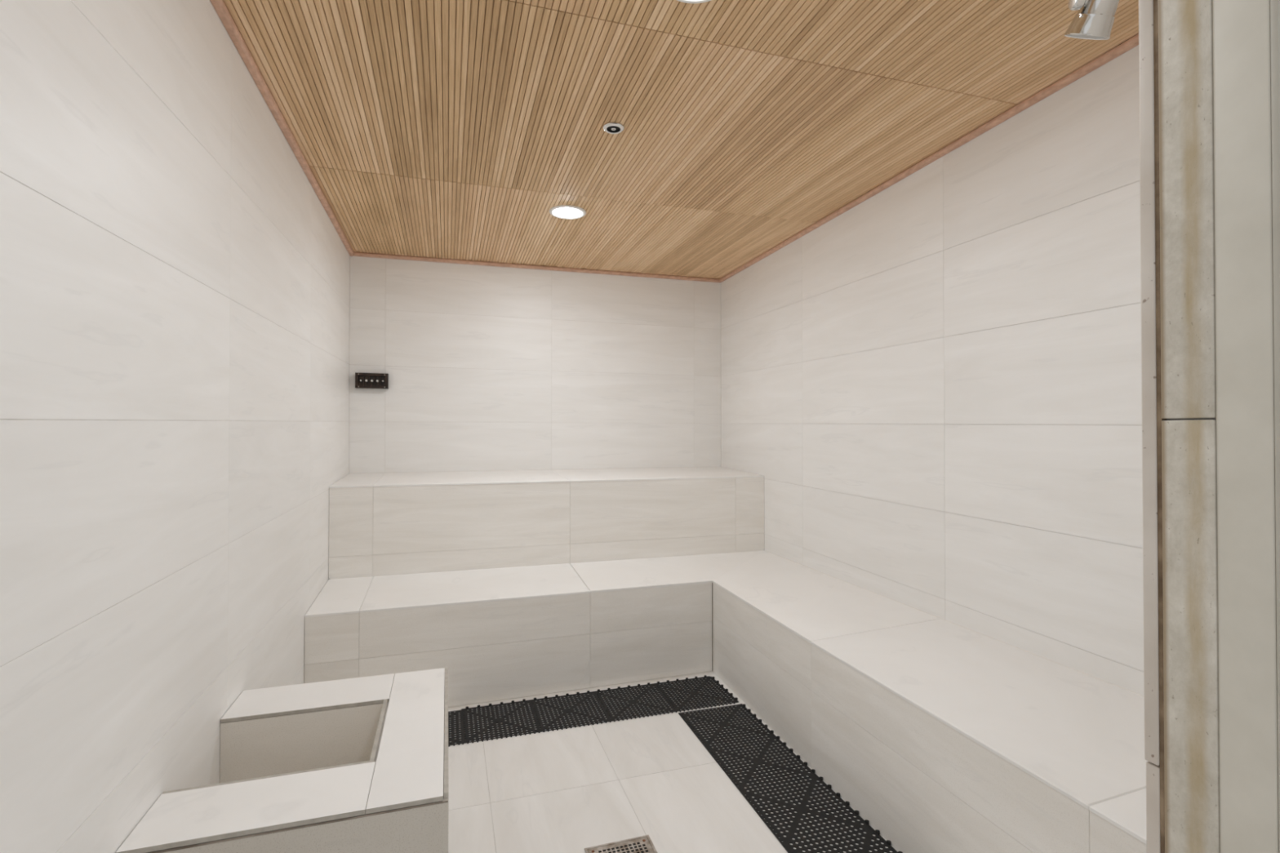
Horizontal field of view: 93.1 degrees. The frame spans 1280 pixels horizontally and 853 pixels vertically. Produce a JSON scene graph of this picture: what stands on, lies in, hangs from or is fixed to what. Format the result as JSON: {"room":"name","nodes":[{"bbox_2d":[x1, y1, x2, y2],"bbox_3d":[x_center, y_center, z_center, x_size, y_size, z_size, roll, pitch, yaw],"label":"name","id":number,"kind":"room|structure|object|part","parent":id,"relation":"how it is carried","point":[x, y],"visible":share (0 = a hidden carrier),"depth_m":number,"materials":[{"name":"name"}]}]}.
{"room":"spa","nodes":[
{"label":"spa","id":0,"kind":"room"},
{"bbox_2d":[0,0,350,852],"bbox_3d":[-1.304,0.019,1.952,0.150,2.500,3.688,0,-1,-18],"label":"wall","id":1,"kind":"structure","parent":0,"point":[175,282],"depth_m":1.21,"materials":[{"name":"tile"}]},
{"bbox_2d":[209,0,353,256],"bbox_3d":[-1.240,-1.080,2.053,0.024,0.022,3.551,0,-1,-18],"label":"trim","id":2,"kind":"structure","parent":1,"relation":"attached to","point":[220,6],"depth_m":2.01,"materials":[{"name":"brown wood"}]},
{"bbox_2d":[348,253,720,474],"bbox_3d":[-0.594,0.042,4.191,2.859,2.500,0.150,0,-1,-18],"label":"wall","id":3,"kind":"structure","parent":0,"point":[488,368],"depth_m":4.07,"materials":[{"name":"tile"}]},
{"bbox_2d":[355,372,388,389],"bbox_3d":[-1.659,-0.283,3.754,0.186,0.094,0.042,0,-1,-18],"label":"wall fixture","id":4,"kind":"object","parent":3,"relation":"attached to","point":[362,380],"visible":1,"depth_m":3.75,"materials":[{"name":"black metal"}]},
{"bbox_3d":[-1.663,-0.282,3.766,0.152,0.060,0.015,0,-1,-18],"label":"plate","id":5,"kind":"part","parent":4,"relation":"part of","materials":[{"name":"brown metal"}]},
{"bbox_2d":[353,252,719,282],"bbox_3d":[-0.591,-1.071,4.111,2.460,0.044,0.024,0,-1,-18],"label":"trim","id":6,"kind":"structure","parent":3,"relation":"attached to","point":[355,254],"depth_m":4.05,"materials":[{"name":"brown wood"}]},
{"bbox_2d":[448,671,897,852],"bbox_3d":[0.178,1.328,1.748,2.859,0.120,5.249,0,-1,-18],"label":"floor","id":7,"kind":"structure","parent":0,"point":[574,789],"depth_m":2.11,"materials":[{"name":"tile"}]},
{"bbox_2d":[115,667,448,852],"bbox_3d":[-0.791,1.023,1.537,0.579,0.484,0.729,0,-1,-18],"label":"basin","id":8,"kind":"object","parent":7,"relation":"on","point":[356,765],"visible":1,"depth_m":1.34,"materials":[{"name":"tile"}]},
{"bbox_3d":[-0.823,0.962,1.348,0.404,0.364,0.010,0,-1,-18],"label":"well panel","id":9,"kind":"part","parent":8,"relation":"part of","materials":[{"name":"tile"}]},
{"bbox_3d":[-0.682,1.025,1.195,0.579,0.472,0.010,0,-1,-18],"label":"panel","id":10,"kind":"part","parent":8,"relation":"part of","materials":[{"name":"tile"}]},
{"bbox_3d":[-0.929,0.970,1.681,0.404,0.353,0.010,0,-1,-18],"label":"well panel","id":11,"kind":"part","parent":8,"relation":"part of","materials":[{"name":"tile"}]},
{"bbox_3d":[-0.679,0.964,1.577,0.010,0.364,0.359,0,-1,-18],"label":"well panel","id":12,"kind":"part","parent":8,"relation":"part of","materials":[{"name":"tile"}]},
{"bbox_3d":[-0.521,1.024,1.629,0.010,0.483,0.717,0,-1,-18],"label":"panel","id":13,"kind":"part","parent":8,"relation":"part of","materials":[{"name":"tile"}]},
{"bbox_2d":[448,675,738,746],"bbox_3d":[-0.197,1.272,2.759,1.290,0.010,0.322,0,-1,-18],"label":"mat","id":14,"kind":"object","parent":7,"relation":"on","point":[620,695],"visible":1,"depth_m":2.74,"materials":[{"name":"black rubber"}]},
{"bbox_2d":[584,835,657,852],"bbox_3d":[-0.040,1.264,1.751,0.203,0.006,0.203,0,-1,-18],"label":"floor drain","id":15,"kind":"object","parent":7,"relation":"on","point":[642,844],"visible":1,"depth_m":1.82,"materials":[{"name":"metal"}]},
{"bbox_2d":[304,550,1148,852],"bbox_3d":[-0.062,1.022,2.408,2.498,0.504,3.550,0,-1,-18],"label":"bench","id":16,"kind":"object","parent":7,"relation":"on","point":[944,735],"visible":0.89,"depth_m":2.35,"materials":[{"name":"tile"}]},
{"bbox_2d":[328,466,764,578],"bbox_3d":[-0.495,0.537,3.789,2.507,0.496,0.664,0,-1,-18],"label":"bench","id":17,"kind":"object","parent":16,"relation":"on","point":[407,522],"visible":1,"depth_m":3.44,"materials":[{"name":"tile"}]},
{"bbox_2d":[678,703,902,852],"bbox_3d":[0.498,1.266,2.159,0.318,0.010,1.220,0,-1,-17],"label":"mat","id":18,"kind":"object","parent":7,"relation":"on","point":[802,808],"visible":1,"depth_m":2.13,"materials":[{"name":"black rubber"}]},
{"bbox_2d":[222,0,1138,279],"bbox_3d":[-0.035,-1.187,2.446,2.859,0.198,3.837,0,-1,-18],"label":"ceiling","id":19,"kind":"structure","parent":0,"point":[441,129],"depth_m":2.08,"materials":[{"name":"brown wood"}]},
{"bbox_2d":[549,204,586,219],"bbox_3d":[-0.368,-1.086,3.084,0.186,0.019,0.186,0,-1,-18],"label":"recessed light","id":20,"kind":"object","parent":19,"relation":"in","point":[565,211],"visible":1,"depth_m":3.06,"materials":[{"name":"white ceramic"}]},
{"bbox_2d":[603,122,623,133],"bbox_3d":[-0.097,-1.095,2.227,0.077,0.010,0.077,0,-1,-18],"label":"sprinkler head","id":21,"kind":"object","parent":19,"relation":"attached to","point":[609,127],"visible":1,"depth_m":2.22},
{"bbox_2d":[676,0,711,4],"bbox_3d":[0.140,-1.102,1.488,0.186,0.019,0.186,0,-1,-18],"label":"recessed light","id":22,"kind":"object","parent":19,"relation":"in","point":[692,2],"visible":1,"depth_m":1.57,"materials":[{"name":"white ceramic"}]},
{"bbox_2d":[720,44,1144,695],"bbox_3d":[1.225,0.028,2.760,0.202,2.500,3.687,0,-1,-17],"label":"wall","id":23,"kind":"structure","parent":0,"point":[934,388],"depth_m":2.27,"materials":[{"name":"tile"}]},
{"bbox_2d":[719,34,1138,283],"bbox_3d":[1.100,-1.094,2.799,0.024,0.022,3.552,0,-1,-17],"label":"trim","id":24,"kind":"structure","parent":23,"relation":"attached to","point":[1133,42],"depth_m":2.27,"materials":[{"name":"brown wood"}]},
{"bbox_2d":[1166,417,1216,420],"bbox_3d":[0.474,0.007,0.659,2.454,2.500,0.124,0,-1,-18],"label":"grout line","id":25,"kind":"structure","parent":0,"point":[1188,419],"depth_m":0.74,"materials":[{"name":"paint"}]},
{"bbox_2d":[1064,0,1119,39],"bbox_3d":[0.807,-0.760,0.972,0.088,0.185,0.255,0,-1,-18],"label":"shower head","id":26,"kind":"object","parent":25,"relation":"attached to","point":[1094,20],"visible":1,"depth_m":1.03},
{"bbox_3d":[0.757,-0.729,1.040,0.029,0.025,0.025,0,-1,0],"label":"adjustment knob","id":27,"kind":"part","parent":26,"relation":"part of","materials":[{"name":"silver metal"}]},
{"bbox_2d":[1138,0,1279,852],"bbox_3d":[0.670,0.182,0.713,0.011,2.150,0.139,0,-1,-18],"label":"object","id":28,"kind":"structure","parent":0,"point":[1210,69],"depth_m":0.71,"materials":[{"name":"tile"}]}
]}

